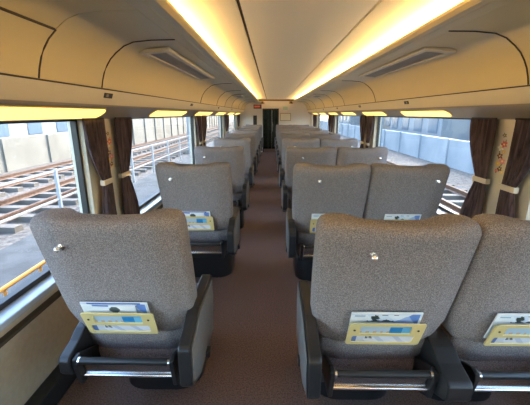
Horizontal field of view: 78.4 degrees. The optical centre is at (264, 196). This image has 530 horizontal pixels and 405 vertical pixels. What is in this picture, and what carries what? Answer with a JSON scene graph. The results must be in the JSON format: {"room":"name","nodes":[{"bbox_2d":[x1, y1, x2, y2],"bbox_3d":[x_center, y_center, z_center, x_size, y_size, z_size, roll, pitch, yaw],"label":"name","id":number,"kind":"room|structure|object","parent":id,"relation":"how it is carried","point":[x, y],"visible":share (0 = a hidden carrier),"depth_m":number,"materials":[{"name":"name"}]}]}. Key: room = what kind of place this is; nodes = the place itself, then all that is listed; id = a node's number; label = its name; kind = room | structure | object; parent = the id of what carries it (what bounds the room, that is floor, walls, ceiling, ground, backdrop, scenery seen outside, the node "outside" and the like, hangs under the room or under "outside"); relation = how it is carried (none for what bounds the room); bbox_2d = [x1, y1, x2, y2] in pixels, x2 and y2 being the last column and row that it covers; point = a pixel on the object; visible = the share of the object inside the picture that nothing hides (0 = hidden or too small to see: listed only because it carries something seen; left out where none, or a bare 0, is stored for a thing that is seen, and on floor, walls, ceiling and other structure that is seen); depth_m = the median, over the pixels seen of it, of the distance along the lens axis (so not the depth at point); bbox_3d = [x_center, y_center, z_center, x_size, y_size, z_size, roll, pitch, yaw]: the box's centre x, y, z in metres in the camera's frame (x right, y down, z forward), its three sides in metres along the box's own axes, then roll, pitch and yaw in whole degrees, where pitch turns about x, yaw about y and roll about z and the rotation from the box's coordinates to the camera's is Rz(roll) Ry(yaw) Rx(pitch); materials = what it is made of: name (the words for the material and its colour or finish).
{"room":"train carriage","nodes":[
{"label":"train carriage","id":0,"kind":"room"},
{"bbox_2d":[0,115,237,404],"bbox_3d":[-1.062,-0.551,3.802,0.090,1.880,16.000,0,14,1],"label":"wall","id":1,"kind":"structure","parent":0,"point":[26,360],"depth_m":1.59,"materials":[{"name":"beige"}]},
{"bbox_2d":[0,120,89,310],"bbox_3d":[-1.118,0.210,0.833,0.032,0.760,2.330,0,14,1],"label":"window","id":2,"kind":"structure","parent":1,"relation":"in","point":[12,296],"depth_m":1.85,"materials":[{"name":"black"}]},
{"bbox_2d":[24,364,76,404],"bbox_3d":[-0.982,0.306,4.020,0.070,0.110,16.000,0,14,1],"label":"baseboard","id":3,"kind":"structure","parent":1,"relation":"attached to","point":[54,387],"depth_m":1.55,"materials":[{"name":"grey metal"}]},
{"bbox_2d":[0,0,135,77],"bbox_3d":[-0.821,0.069,-1.429,0.572,0.303,5.559,0,14,1],"label":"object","id":4,"kind":"object","parent":1,"relation":"attached to","point":[27,27],"visible":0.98,"depth_m":1.15,"materials":[{"name":"beige"}]},
{"bbox_2d":[0,195,161,331],"bbox_3d":[-1.040,-0.168,3.899,0.135,0.030,16.000,0,14,1],"label":"trim","id":5,"kind":"structure","parent":1,"relation":"attached to","point":[10,313],"depth_m":1.44,"materials":[{"name":"grey"}]},
{"bbox_2d":[0,204,162,347],"bbox_3d":[-1.002,-0.093,3.918,0.030,0.015,16.000,0,14,1],"label":"trim","id":6,"kind":"structure","parent":1,"relation":"attached to","point":[9,335],"depth_m":1.44,"materials":[{"name":"brown"}]},
{"bbox_2d":[39,9,174,87],"bbox_3d":[-0.767,-0.683,1.505,0.572,0.303,0.501,0,14,1],"label":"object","id":7,"kind":"object","parent":1,"relation":"attached to","point":[80,50],"visible":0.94,"depth_m":1.45,"materials":[{"name":"beige"}]},
{"bbox_2d":[103,93,112,98],"bbox_3d":[-0.909,-0.587,1.880,0.021,0.030,0.090,0,14,1],"label":"number plate","id":8,"kind":"object","parent":1,"relation":"attached to","point":[106,95],"visible":1,"depth_m":1.87,"materials":[{"name":"grey metal"}]},
{"bbox_2d":[106,132,114,168],"bbox_3d":[-1.044,-0.312,2.185,0.001,0.300,0.115,0,14,1],"label":"sticker","id":9,"kind":"object","parent":1,"relation":"attached to","point":[107,133],"visible":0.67,"depth_m":2.19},
{"bbox_2d":[0,73,242,109],"bbox_3d":[-0.942,-1.078,3.665,0.150,0.007,16.000,0,14,1],"label":"trim","id":10,"kind":"structure","parent":1,"relation":"attached to","point":[12,75],"depth_m":1.57,"materials":[{"name":"brown"}]},
{"bbox_2d":[0,75,243,111],"bbox_3d":[-0.941,-1.035,3.675,0.152,0.080,16.000,0,14,1],"label":"trim","id":11,"kind":"structure","parent":1,"relation":"attached to","point":[11,88],"depth_m":1.59,"materials":[{"name":"beige"}]},
{"bbox_2d":[0,99,243,121],"bbox_3d":[-0.951,-0.956,3.696,0.132,0.082,16.000,0,14,1],"label":"light","id":12,"kind":"object","parent":1,"relation":"attached to","point":[113,111],"depth_m":1.66,"materials":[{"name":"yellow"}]},
{"bbox_2d":[82,118,116,214],"bbox_3d":[-1.002,-0.099,2.014,0.039,0.761,0.255,0,14,1],"label":"window curtain","id":13,"kind":"object","parent":12,"relation":"hanging from","point":[94,129],"visible":0.74,"depth_m":1.98,"materials":[{"name":"brown fabric"}]},
{"bbox_2d":[114,117,139,213],"bbox_3d":[-0.995,-0.191,2.373,0.039,0.761,0.265,0,14,1],"label":"window curtain","id":14,"kind":"object","parent":12,"relation":"hanging from","point":[123,125],"visible":0.94,"depth_m":2.32,"materials":[{"name":"brown fabric"}]},
{"bbox_2d":[196,115,202,145],"bbox_3d":[-0.951,-0.806,4.774,0.039,0.761,0.255,0,14,1],"label":"window curtain","id":15,"kind":"object","parent":12,"relation":"hanging from","point":[198,117],"visible":0.59,"depth_m":4.70,"materials":[{"name":"brown fabric"}]},
{"bbox_2d":[202,115,206,145],"bbox_3d":[-0.944,-0.898,5.133,0.039,0.761,0.265,0,14,1],"label":"window curtain","id":16,"kind":"object","parent":12,"relation":"hanging from","point":[204,117],"visible":0.55,"depth_m":5.02,"materials":[{"name":"brown fabric"}]},
{"bbox_2d":[224,115,226,132],"bbox_3d":[-0.900,-1.514,7.535,0.039,0.761,0.255,0,14,1],"label":"window curtain","id":17,"kind":"object","parent":12,"relation":"hanging from","point":[225,116],"visible":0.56,"depth_m":7.45,"materials":[{"name":"brown fabric"}]},
{"bbox_2d":[132,116,194,208],"bbox_3d":[-1.067,-0.498,3.594,0.032,0.760,2.330,0,14,1],"label":"window","id":18,"kind":"structure","parent":1,"relation":"in","point":[156,194],"depth_m":3.40,"materials":[{"name":"black"}]},
{"bbox_2d":[103,40,231,102],"bbox_3d":[-0.740,-1.066,2.996,0.572,0.303,2.581,0,14,1],"label":"bin","id":19,"kind":"object","parent":1,"relation":"attached to","point":[131,71],"visible":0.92,"depth_m":2.26,"materials":[{"name":"beige"}]},
{"bbox_2d":[139,47,214,79],"bbox_3d":[-0.639,-1.060,2.683,0.180,0.037,1.600,0,14,1],"label":"air vent","id":20,"kind":"object","parent":19,"relation":"attached to","point":[166,56],"visible":0.98,"depth_m":2.31,"materials":[{"name":"beige"}]},
{"bbox_2d":[151,53,208,78],"bbox_3d":[-0.639,-1.059,2.683,0.097,0.015,1.500,0,14,1],"label":"grille","id":21,"kind":"object","parent":20,"relation":"attached to","point":[168,59],"depth_m":2.43,"materials":[{"name":"grey"}]},
{"bbox_2d":[213,115,222,137],"bbox_3d":[-1.016,-1.205,6.354,0.032,0.760,2.330,0,14,1],"label":"window","id":22,"kind":"structure","parent":1,"relation":"in","point":[213,115],"depth_m":7.41,"materials":[{"name":"black"}]},
{"bbox_2d":[201,84,240,104],"bbox_3d":[-0.705,-1.549,4.880,0.572,0.303,1.311,0,14,1],"label":"bin","id":23,"kind":"object","parent":1,"relation":"attached to","point":[211,96],"visible":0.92,"depth_m":4.79,"materials":[{"name":"beige"}]},
{"bbox_2d":[217,91,244,106],"bbox_3d":[-0.684,-1.835,5.999,0.572,0.303,1.001,0,14,1],"label":"bin","id":24,"kind":"object","parent":1,"relation":"attached to","point":[224,97],"visible":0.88,"depth_m":5.98,"materials":[{"name":"beige"}]},
{"bbox_2d":[225,94,248,107],"bbox_3d":[-0.665,-2.102,7.040,0.572,0.303,1.151,0,14,1],"label":"bin","id":25,"kind":"object","parent":1,"relation":"attached to","point":[229,102],"visible":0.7,"depth_m":7.00,"materials":[{"name":"beige"}]},
{"bbox_2d":[232,97,252,108],"bbox_3d":[-0.641,-2.443,8.372,0.572,0.303,1.601,0,14,1],"label":"bin","id":26,"kind":"object","parent":1,"relation":"attached to","point":[236,103],"visible":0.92,"depth_m":8.35,"materials":[{"name":"beige"}]},
{"bbox_2d":[238,100,253,108],"bbox_3d":[-0.617,-2.779,9.679,0.572,0.303,1.101,0,14,1],"label":"bin","id":27,"kind":"object","parent":1,"relation":"attached to","point":[244,101],"visible":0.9,"depth_m":9.67,"materials":[{"name":"beige"}]},
{"bbox_2d":[240,99,310,151],"bbox_3d":[0.376,-2.515,11.563,2.500,1.830,0.060,0,14,1],"label":"wall","id":28,"kind":"structure","parent":0,"point":[300,115],"depth_m":11.42,"materials":[{"name":"white"}]},
{"bbox_2d":[125,0,259,101],"bbox_3d":[-0.377,-1.308,3.528,0.127,0.027,15.870,0,14,1],"label":"trim","id":29,"kind":"structure","parent":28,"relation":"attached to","point":[162,13],"depth_m":1.59,"materials":[{"name":"beige"}]},
{"bbox_2d":[253,115,256,124],"bbox_3d":[-0.350,-2.709,11.457,0.130,0.320,0.075,0,14,1],"label":"equipment box","id":30,"kind":"object","parent":28,"relation":"attached to","point":[254,116],"visible":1,"depth_m":11.42,"materials":[{"name":"black plastic"}]},
{"bbox_2d":[263,109,278,151],"bbox_3d":[0.200,-2.364,11.588,0.570,1.525,0.092,0,14,1],"label":"door","id":31,"kind":"structure","parent":28,"relation":"in","point":[270,116],"depth_m":11.57,"materials":[{"name":"grey metal"}]},
{"bbox_2d":[258,99,293,100],"bbox_3d":[0.374,-3.352,11.255,1.240,0.054,0.120,0,14,1],"label":"trim","id":32,"kind":"structure","parent":28,"relation":"attached to","point":[258,99],"depth_m":11.20,"materials":[{"name":"plastic"}]},
{"bbox_2d":[280,113,290,120],"bbox_3d":[0.720,-2.818,11.438,0.380,0.260,0.020,0,14,1],"label":"framed notice","id":33,"kind":"object","parent":28,"relation":"attached to","point":[283,116],"visible":1,"depth_m":11.44,"materials":[{"name":"paper"}]},
{"bbox_2d":[292,0,512,101],"bbox_3d":[0.840,-1.303,3.507,0.127,0.027,15.870,0,14,1],"label":"trim","id":34,"kind":"structure","parent":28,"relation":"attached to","point":[465,11],"depth_m":1.59,"materials":[{"name":"beige"}]},
{"bbox_2d":[103,0,463,98],"bbox_3d":[0.233,-1.393,3.562,2.700,0.170,16.000,0,14,1],"label":"ceiling","id":35,"kind":"structure","parent":0,"point":[279,49],"depth_m":1.95,"materials":[{"name":"beige"}]},
{"bbox_2d":[57,152,529,404],"bbox_3d":[0.250,0.146,4.989,2.700,0.060,18.000,0,14,1],"label":"floor","id":36,"kind":"structure","parent":0,"point":[252,360],"depth_m":1.94,"materials":[{"name":"brown carpet"}]},
{"bbox_2d":[29,208,212,389],"bbox_3d":[-0.507,0.471,1.538,0.568,1.023,0.808,0,14,1],"label":"seat","id":37,"kind":"object","parent":36,"relation":"on","point":[147,256],"visible":0.97,"depth_m":1.19,"materials":[{"name":"fabric"},{"name":"black plastic"},{"name":"metal"}]},
{"bbox_2d":[81,304,136,312],"bbox_3d":[-0.583,0.451,1.235,0.205,0.127,0.043,0,14,0],"label":"leaflet","id":38,"kind":"object","parent":37,"relation":"on","point":[97,308],"visible":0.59,"depth_m":1.21,"materials":[{"name":"paper"}]},
{"bbox_2d":[80,302,149,312],"bbox_3d":[-0.562,0.449,1.242,0.250,0.134,0.050,0,14,1],"label":"brochure","id":39,"kind":"object","parent":37,"relation":"in","point":[141,307],"visible":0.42,"depth_m":1.20,"materials":[{"name":"paper"}]},
{"bbox_2d":[155,162,239,276],"bbox_3d":[-0.464,0.183,2.661,0.568,1.023,0.808,0,14,1],"label":"seat","id":40,"kind":"object","parent":36,"relation":"on","point":[214,240],"visible":0.72,"depth_m":2.31,"materials":[{"name":"fabric"},{"name":"black plastic"},{"name":"metal"}]},
{"bbox_2d":[183,212,203,216],"bbox_3d":[-0.540,0.163,2.358,0.205,0.127,0.043,0,14,0],"label":"leaflet","id":41,"kind":"object","parent":40,"relation":"on","point":[185,213],"visible":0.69,"depth_m":2.33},
{"bbox_2d":[182,211,210,216],"bbox_3d":[-0.519,0.161,2.365,0.250,0.134,0.050,0,14,1],"label":"brochure","id":42,"kind":"object","parent":40,"relation":"in","point":[206,213],"visible":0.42,"depth_m":2.33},
{"bbox_2d":[194,146,249,228],"bbox_3d":[-0.443,-0.104,3.785,0.568,1.023,0.808,0,14,1],"label":"seat","id":43,"kind":"object","parent":36,"relation":"on","point":[234,155],"visible":0.27,"depth_m":3.38,"materials":[{"name":"fabric"},{"name":"black plastic"},{"name":"metal"}]},
{"bbox_2d":[213,138,254,201],"bbox_3d":[-0.423,-0.392,4.908,0.568,1.023,0.808,0,14,1],"label":"seat","id":44,"kind":"object","parent":36,"relation":"on","point":[218,142],"visible":0.34,"depth_m":4.48,"materials":[{"name":"grey fabric"}]},
{"bbox_2d":[225,133,257,172],"bbox_3d":[-0.402,-0.680,6.032,0.568,1.023,0.808,0,14,1],"label":"seat","id":45,"kind":"object","parent":36,"relation":"on","point":[251,136],"visible":0.14,"depth_m":5.59,"materials":[{"name":"grey fabric"}]},
{"bbox_2d":[233,130,259,175],"bbox_3d":[-0.382,-0.968,7.155,0.568,1.023,0.808,0,14,1],"label":"seat","id":46,"kind":"object","parent":36,"relation":"on","point":[255,132],"visible":0.19,"depth_m":6.72,"materials":[{"name":"grey fabric"}]},
{"bbox_2d":[238,128,260,166],"bbox_3d":[-0.361,-1.256,8.279,0.568,1.023,0.808,0,14,1],"label":"seat","id":47,"kind":"object","parent":36,"relation":"on","point":[248,129],"visible":0.16,"depth_m":7.88,"materials":[{"name":"grey fabric"}]},
{"bbox_2d":[242,126,261,160],"bbox_3d":[-0.340,-1.544,9.402,0.568,1.023,0.808,0,14,1],"label":"seat","id":48,"kind":"object","parent":36,"relation":"on","point":[259,127],"visible":0.19,"depth_m":8.94,"materials":[{"name":"grey fabric"}]},
{"bbox_2d":[246,125,262,146],"bbox_3d":[-0.320,-1.832,10.526,0.568,1.023,0.808,0,14,1],"label":"seat","id":49,"kind":"object","parent":36,"relation":"on","point":[246,125],"visible":0.16,"depth_m":10.12,"materials":[{"name":"grey fabric"}]},
{"bbox_2d":[275,126,294,150],"bbox_3d":[0.561,-1.529,9.341,0.549,1.023,0.798,0,14,1],"label":"seat","id":50,"kind":"object","parent":36,"relation":"on","point":[277,126],"visible":0.16,"depth_m":8.90,"materials":[{"name":"grey fabric"}]},
{"bbox_2d":[275,128,298,155],"bbox_3d":[0.541,-1.241,8.218,0.549,1.023,0.798,0,14,1],"label":"seat","id":51,"kind":"object","parent":36,"relation":"on","point":[278,129],"visible":0.16,"depth_m":7.75,"materials":[{"name":"grey fabric"}]},
{"bbox_2d":[276,130,303,164],"bbox_3d":[0.520,-0.953,7.094,0.549,1.023,0.798,0,14,1],"label":"seat","id":52,"kind":"object","parent":36,"relation":"on","point":[279,131],"visible":0.21,"depth_m":6.65,"materials":[{"name":"grey fabric"}]},
{"bbox_2d":[277,133,309,179],"bbox_3d":[0.499,-0.665,5.971,0.549,1.023,0.798,0,14,1],"label":"seat","id":53,"kind":"object","parent":36,"relation":"on","point":[282,135],"visible":0.16,"depth_m":5.51,"materials":[{"name":"grey fabric"}]},
{"bbox_2d":[279,138,319,187],"bbox_3d":[0.479,-0.377,4.847,0.549,1.023,0.798,0,14,1],"label":"seat","id":54,"kind":"object","parent":36,"relation":"on","point":[286,142],"visible":0.2,"depth_m":4.40,"materials":[{"name":"grey fabric"}]},
{"bbox_2d":[295,126,313,127],"bbox_3d":[1.064,-1.526,9.332,0.580,1.023,0.800,0,14,1],"label":"seat","id":55,"kind":"object","parent":36,"relation":"on","point":[295,126],"visible":0.04,"depth_m":8.86,"materials":[{"name":"grey fabric"}]},
{"bbox_2d":[281,146,336,211],"bbox_3d":[0.458,-0.089,3.724,0.549,1.023,0.798,0,14,1],"label":"seat","id":56,"kind":"object","parent":36,"relation":"on","point":[294,155],"visible":0.29,"depth_m":3.29,"materials":[{"name":"grey fabric"}]},
{"bbox_2d":[299,128,319,130],"bbox_3d":[1.043,-1.238,8.208,0.580,1.023,0.800,0,14,1],"label":"seat","id":57,"kind":"object","parent":36,"relation":"on","point":[303,129],"visible":0.05,"depth_m":7.73,"materials":[{"name":"grey fabric"}]},
{"bbox_2d":[303,130,328,133],"bbox_3d":[1.022,-0.950,7.085,0.580,1.023,0.800,0,14,1],"label":"seat","id":58,"kind":"object","parent":36,"relation":"on","point":[304,131],"visible":0.07,"depth_m":6.61,"materials":[{"name":"grey fabric"}]},
{"bbox_2d":[310,133,340,138],"bbox_3d":[1.002,-0.662,5.961,0.580,1.023,0.800,0,14,1],"label":"seat","id":59,"kind":"object","parent":36,"relation":"on","point":[312,135],"visible":0.04,"depth_m":5.49,"materials":[{"name":"grey fabric"}]},
{"bbox_2d":[286,163,370,280],"bbox_3d":[0.437,0.199,2.600,0.549,1.023,0.798,0,14,1],"label":"seat","id":60,"kind":"object","parent":36,"relation":"on","point":[317,189],"visible":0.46,"depth_m":2.23,"materials":[{"name":"grey fabric"}]},
{"bbox_2d":[311,214,322,218],"bbox_3d":[0.452,0.177,2.304,0.250,0.134,0.050,0,14,1],"label":"brochure","id":61,"kind":"object","parent":60,"relation":"on","point":[314,216],"visible":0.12,"depth_m":2.28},
{"bbox_2d":[320,138,357,148],"bbox_3d":[0.981,-0.374,4.838,0.580,1.023,0.800,0,14,1],"label":"seat","id":62,"kind":"object","parent":36,"relation":"on","point":[324,142],"visible":0.16,"depth_m":4.37,"materials":[{"name":"grey fabric"}]},
{"bbox_2d":[335,147,387,165],"bbox_3d":[0.961,-0.086,3.714,0.580,1.023,0.800,0,14,1],"label":"seat","id":63,"kind":"object","parent":36,"relation":"on","point":[345,155],"visible":0.13,"depth_m":3.26,"materials":[{"name":"grey fabric"}]},
{"bbox_2d":[297,213,481,399],"bbox_3d":[0.417,0.487,1.477,0.549,1.023,0.798,0,14,1],"label":"seat","id":64,"kind":"object","parent":36,"relation":"on","point":[360,264],"visible":0.99,"depth_m":1.12,"materials":[{"name":"grey fabric"}]},
{"bbox_2d":[321,354,413,369],"bbox_3d":[0.435,0.612,1.549,0.410,0.145,0.470,0,14,1],"label":"seat cushion","id":65,"kind":"object","parent":64,"relation":"on","point":[377,362],"depth_m":1.32,"materials":[{"name":"fabric"}]},
{"bbox_2d":[347,312,423,331],"bbox_3d":[0.431,0.465,1.181,0.250,0.134,0.050,0,14,1],"label":"brochure","id":66,"kind":"object","parent":64,"relation":"on","point":[356,317],"visible":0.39,"depth_m":1.15,"materials":[{"name":"paper"}]},
{"bbox_2d":[362,163,449,219],"bbox_3d":[0.940,0.202,2.591,0.580,1.023,0.800,0,14,1],"label":"seat","id":67,"kind":"object","parent":36,"relation":"on","point":[393,189],"visible":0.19,"depth_m":2.18,"materials":[{"name":"grey fabric"}]},
{"bbox_2d":[384,214,421,219],"bbox_3d":[0.961,0.179,2.296,0.250,0.134,0.050,0,14,1],"label":"brochure","id":68,"kind":"object","parent":67,"relation":"on","point":[387,216],"visible":0.3,"depth_m":2.27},
{"bbox_2d":[418,214,529,401],"bbox_3d":[0.919,0.489,1.467,0.580,1.023,0.800,0,14,1],"label":"seat","id":69,"kind":"object","parent":36,"relation":"on","point":[470,366],"visible":0.82,"depth_m":1.15,"materials":[{"name":"grey-brown woven fabric"},{"name":"black plastic"},{"name":"chrome metal"}]},
{"bbox_2d":[460,359,529,371],"bbox_3d":[0.950,0.614,1.540,0.410,0.145,0.470,0,14,1],"label":"seat cushion","id":70,"kind":"object","parent":69,"relation":"on","point":[523,365],"depth_m":1.31,"materials":[{"name":"fabric"}]},
{"bbox_2d":[484,313,529,337],"bbox_3d":[0.940,0.467,1.172,0.250,0.134,0.050,0,14,1],"label":"brochure","id":71,"kind":"object","parent":69,"relation":"on","point":[501,318],"visible":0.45,"depth_m":1.15,"materials":[{"name":"paper"}]},
{"bbox_2d":[311,115,529,219],"bbox_3d":[1.527,-0.540,3.757,0.090,1.880,16.000,0,14,1],"label":"wall","id":72,"kind":"structure","parent":0,"point":[522,199],"depth_m":2.02,"materials":[{"name":"beige"}]},
{"bbox_2d":[297,100,315,108],"bbox_3d":[1.306,-2.795,9.743,0.572,0.303,1.301,0,14,1],"label":"bin","id":73,"kind":"object","parent":72,"relation":"attached to","point":[311,104],"visible":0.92,"depth_m":9.71,"materials":[{"name":"beige"}]},
{"bbox_2d":[301,97,323,108],"bbox_3d":[1.281,-2.441,8.363,0.572,0.303,1.551,0,14,1],"label":"bin","id":74,"kind":"object","parent":72,"relation":"attached to","point":[318,103],"visible":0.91,"depth_m":8.33,"materials":[{"name":"beige"}]},
{"bbox_2d":[308,94,332,107],"bbox_3d":[1.257,-2.106,7.055,0.572,0.303,1.151,0,14,1],"label":"bin","id":75,"kind":"object","parent":72,"relation":"attached to","point":[326,100],"visible":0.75,"depth_m":7.01,"materials":[{"name":"beige"}]},
{"bbox_2d":[314,91,343,106],"bbox_3d":[1.238,-1.839,6.014,0.572,0.303,1.001,0,14,1],"label":"bin","id":76,"kind":"object","parent":72,"relation":"attached to","point":[336,99],"visible":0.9,"depth_m":6.00,"materials":[{"name":"beige"}]},
{"bbox_2d":[336,115,346,132],"bbox_3d":[1.580,-1.147,6.125,0.032,0.760,2.310,0,14,1],"label":"window","id":77,"kind":"structure","parent":72,"relation":"in","point":[337,115],"depth_m":7.17,"materials":[{"name":"black"}]},
{"bbox_2d":[321,81,374,104],"bbox_3d":[1.214,-1.504,4.707,0.572,0.303,1.701,0,14,1],"label":"bin","id":78,"kind":"object","parent":72,"relation":"attached to","point":[351,92],"visible":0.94,"depth_m":4.52,"materials":[{"name":"beige"}]},
{"bbox_2d":[307,86,529,111],"bbox_3d":[1.406,-1.025,3.635,0.152,0.080,16.000,0,14,1],"label":"trim","id":79,"kind":"structure","parent":72,"relation":"attached to","point":[520,95],"depth_m":2.24,"materials":[{"name":"beige"}]},
{"bbox_2d":[308,103,529,118],"bbox_3d":[1.416,-0.946,3.655,0.132,0.082,16.000,0,14,1],"label":"light","id":80,"kind":"object","parent":72,"relation":"attached to","point":[504,111],"depth_m":2.35,"materials":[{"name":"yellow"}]},
{"bbox_2d":[328,115,330,133],"bbox_3d":[1.506,-1.545,7.658,0.039,0.761,0.265,0,14,1],"label":"window curtain","id":81,"kind":"object","parent":80,"relation":"hanging from","point":[329,116],"visible":0.48,"depth_m":7.53,"materials":[{"name":"brown fabric"}]},
{"bbox_2d":[330,115,333,133],"bbox_3d":[1.499,-1.454,7.300,0.039,0.761,0.255,0,14,1],"label":"window curtain","id":82,"kind":"object","parent":80,"relation":"hanging from","point":[332,116],"visible":0.57,"depth_m":7.23,"materials":[{"name":"brown fabric"}]},
{"bbox_2d":[360,115,365,147],"bbox_3d":[1.455,-0.843,4.917,0.039,0.761,0.265,0,14,1],"label":"window curtain","id":83,"kind":"object","parent":80,"relation":"hanging from","point":[362,117],"visible":0.55,"depth_m":4.81,"materials":[{"name":"brown fabric"}]},
{"bbox_2d":[365,115,373,147],"bbox_3d":[1.449,-0.751,4.559,0.039,0.761,0.255,0,14,1],"label":"window curtain","id":84,"kind":"object","parent":80,"relation":"hanging from","point":[370,120],"visible":0.63,"depth_m":4.50,"materials":[{"name":"brown fabric"}]},
{"bbox_2d":[459,117,497,218],"bbox_3d":[1.405,-0.140,2.176,0.039,0.761,0.265,0,14,1],"label":"window curtain","id":85,"kind":"object","parent":80,"relation":"hanging from","point":[482,130],"visible":0.86,"depth_m":2.12,"materials":[{"name":"brown fabric"}]},
{"bbox_2d":[495,118,529,217],"bbox_3d":[1.398,-0.048,1.818,0.039,0.761,0.255,0,14,1],"label":"window curtain","id":86,"kind":"object","parent":80,"relation":"hanging from","point":[518,162],"visible":0.75,"depth_m":1.81,"materials":[{"name":"brown fabric"}]},
{"bbox_2d":[308,85,529,109],"bbox_3d":[1.407,-1.067,3.624,0.150,0.007,16.000,0,14,1],"label":"trim","id":87,"kind":"structure","parent":72,"relation":"attached to","point":[522,85],"depth_m":2.25,"materials":[{"name":"brown"}]},
{"bbox_2d":[376,116,471,213],"bbox_3d":[1.530,-0.444,3.384,0.032,0.760,2.310,0,14,1],"label":"window","id":88,"kind":"structure","parent":72,"relation":"in","point":[441,207],"depth_m":3.00,"materials":[{"name":"black"}]},
{"bbox_2d":[342,31,526,101],"bbox_3d":[1.177,-0.995,2.721,0.572,0.303,2.401,0,14,1],"label":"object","id":89,"kind":"object","parent":72,"relation":"attached to","point":[481,61],"visible":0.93,"depth_m":1.99,"materials":[{"name":"beige"}]},
{"bbox_2d":[359,47,456,78],"bbox_3d":[1.044,-1.050,2.618,0.190,0.038,1.470,0,14,1],"label":"air vent","id":90,"kind":"object","parent":89,"relation":"attached to","point":[425,54],"visible":0.95,"depth_m":2.29,"materials":[{"name":"beige"}]},
{"bbox_2d":[366,52,441,76],"bbox_3d":[1.044,-1.048,2.619,0.107,0.016,1.370,0,14,1],"label":"grille","id":91,"kind":"object","parent":90,"relation":"attached to","point":[422,57],"depth_m":2.40,"materials":[{"name":"grey"}]},
{"bbox_2d":[449,0,529,84],"bbox_3d":[1.104,0.035,-1.297,0.572,0.303,5.899,0,14,1],"label":"bin","id":92,"kind":"object","parent":72,"relation":"attached to","point":[510,21],"visible":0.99,"depth_m":1.42,"materials":[{"name":"beige"}]},
{"bbox_2d":[495,133,506,173],"bbox_3d":[1.449,-0.263,1.992,0.001,0.300,0.115,0,14,1],"label":"sticker","id":93,"kind":"object","parent":72,"relation":"attached to","point":[504,143],"visible":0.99,"depth_m":1.99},
{"label":"outside","id":94,"kind":"structure","parent":0,"visible":0},
{"bbox_2d":[0,119,472,249],"bbox_3d":[1.157,-13.569,63.613,240.000,0.300,190.000,0,14,1],"label":"ballast","id":95,"kind":"structure","parent":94,"point":[460,179],"depth_m":13.36,"materials":[{"name":"gravel"}]},
{"bbox_2d":[0,122,67,137],"bbox_3d":[-21.552,-7.660,24.245,8.300,7.800,10.300,0,14,1],"label":"building","id":96,"kind":"structure","parent":95,"relation":"on","point":[21,129],"depth_m":24.37,"materials":[{"name":"grey"}]},
{"bbox_2d":[0,132,71,172],"bbox_3d":[-11.917,1.791,0.162,0.580,1.450,49.000,0,14,1],"label":"wall","id":97,"kind":"structure","parent":95,"relation":"on","point":[16,152],"depth_m":15.96,"materials":[{"name":"concrete"}]},
{"bbox_2d":[0,135,189,223],"bbox_3d":[-4.553,-0.969,11.193,0.060,1.320,26.000,0,14,1],"label":"fence","id":98,"kind":"object","parent":95,"relation":"on","point":[55,171],"visible":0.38,"depth_m":7.32,"materials":[{"name":"grey"}]},
{"bbox_2d":[0,143,213,298],"bbox_3d":[-2.604,-3.919,24.856,3.100,0.250,70.000,0,14,1],"label":"walkway","id":99,"kind":"structure","parent":95,"relation":"on","point":[22,255],"depth_m":5.40,"materials":[{"name":"concrete"}]},
{"bbox_2d":[0,260,45,296],"bbox_3d":[-3.034,1.111,4.109,0.056,0.308,1.900,0,14,1],"label":"pipe rail","id":100,"kind":"object","parent":99,"relation":"on","point":[5,287],"visible":0.23,"depth_m":4.02,"materials":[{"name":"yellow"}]},
{"bbox_2d":[0,126,233,232],"bbox_3d":[-5.709,-10.150,49.128,2.200,0.270,140.000,0,14,1],"label":"railway track","id":101,"kind":"object","parent":95,"relation":"on","point":[14,205],"visible":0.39,"depth_m":9.70,"materials":[{"name":"steel"},{"name":"metal"},{"name":"gravel"}]},
{"bbox_2d":[0,122,233,197],"bbox_3d":[-8.508,-10.163,49.176,2.200,0.270,140.000,0,14,1],"label":"railway track","id":102,"kind":"object","parent":95,"relation":"on","point":[33,182],"visible":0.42,"depth_m":13.59,"materials":[{"name":"steel"},{"name":"metal"},{"name":"gravel"}]},
{"bbox_2d":[132,116,229,145],"bbox_3d":[-10.284,-13.255,55.643,0.400,3.050,66.000,0,14,1],"label":"barrier","id":103,"kind":"object","parent":95,"relation":"on","point":[150,129],"visible":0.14,"depth_m":32.67,"materials":[{"name":"concrete"}]},
{"bbox_2d":[185,117,190,153],"bbox_3d":[-6.200,-6.695,20.080,3.250,8.000,0.500,0,14,1],"label":"catenary pole","id":104,"kind":"object","parent":95,"relation":"on","point":[187,118],"visible":0.12,"depth_m":20.58,"materials":[{"name":"metal"}]},
{"bbox_2d":[339,116,359,125],"bbox_3d":[20.207,-18.879,64.999,10.300,9.300,18.300,0,14,1],"label":"building","id":105,"kind":"structure","parent":95,"relation":"on","point":[351,120],"depth_m":57.36,"materials":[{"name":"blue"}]},
{"bbox_2d":[379,117,382,146],"bbox_3d":[6.216,-6.889,20.835,3.250,8.000,0.500,0,14,1],"label":"catenary pole","id":106,"kind":"object","parent":95,"relation":"on","point":[382,117],"visible":0.02,"depth_m":21.36,"materials":[{"name":"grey metal"}]},
{"bbox_2d":[382,117,390,129],"bbox_3d":[21.833,-15.595,44.129,12.300,13.300,16.300,0,14,1],"label":"building","id":107,"kind":"structure","parent":95,"relation":"on","point":[386,120],"depth_m":42.05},
{"bbox_2d":[314,121,473,174],"bbox_3d":[9.382,-6.877,34.202,0.480,1.340,110.000,0,14,1],"label":"wall","id":108,"kind":"structure","parent":95,"relation":"on","point":[454,153],"depth_m":17.96,"materials":[{"name":"concrete"}]},
{"bbox_2d":[386,160,467,213],"bbox_3d":[6.089,-10.098,48.924,2.200,0.270,140.000,0,14,1],"label":"railway track","id":109,"kind":"object","parent":95,"relation":"on","point":[453,198],"visible":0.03,"depth_m":9.71,"materials":[{"name":"grey metal"}]},
{"bbox_2d":[390,117,470,140],"bbox_3d":[17.549,-8.734,29.446,8.300,7.300,11.300,0,14,1],"label":"building","id":110,"kind":"structure","parent":95,"relation":"on","point":[459,129],"depth_m":25.70,"materials":[{"name":"grey"}]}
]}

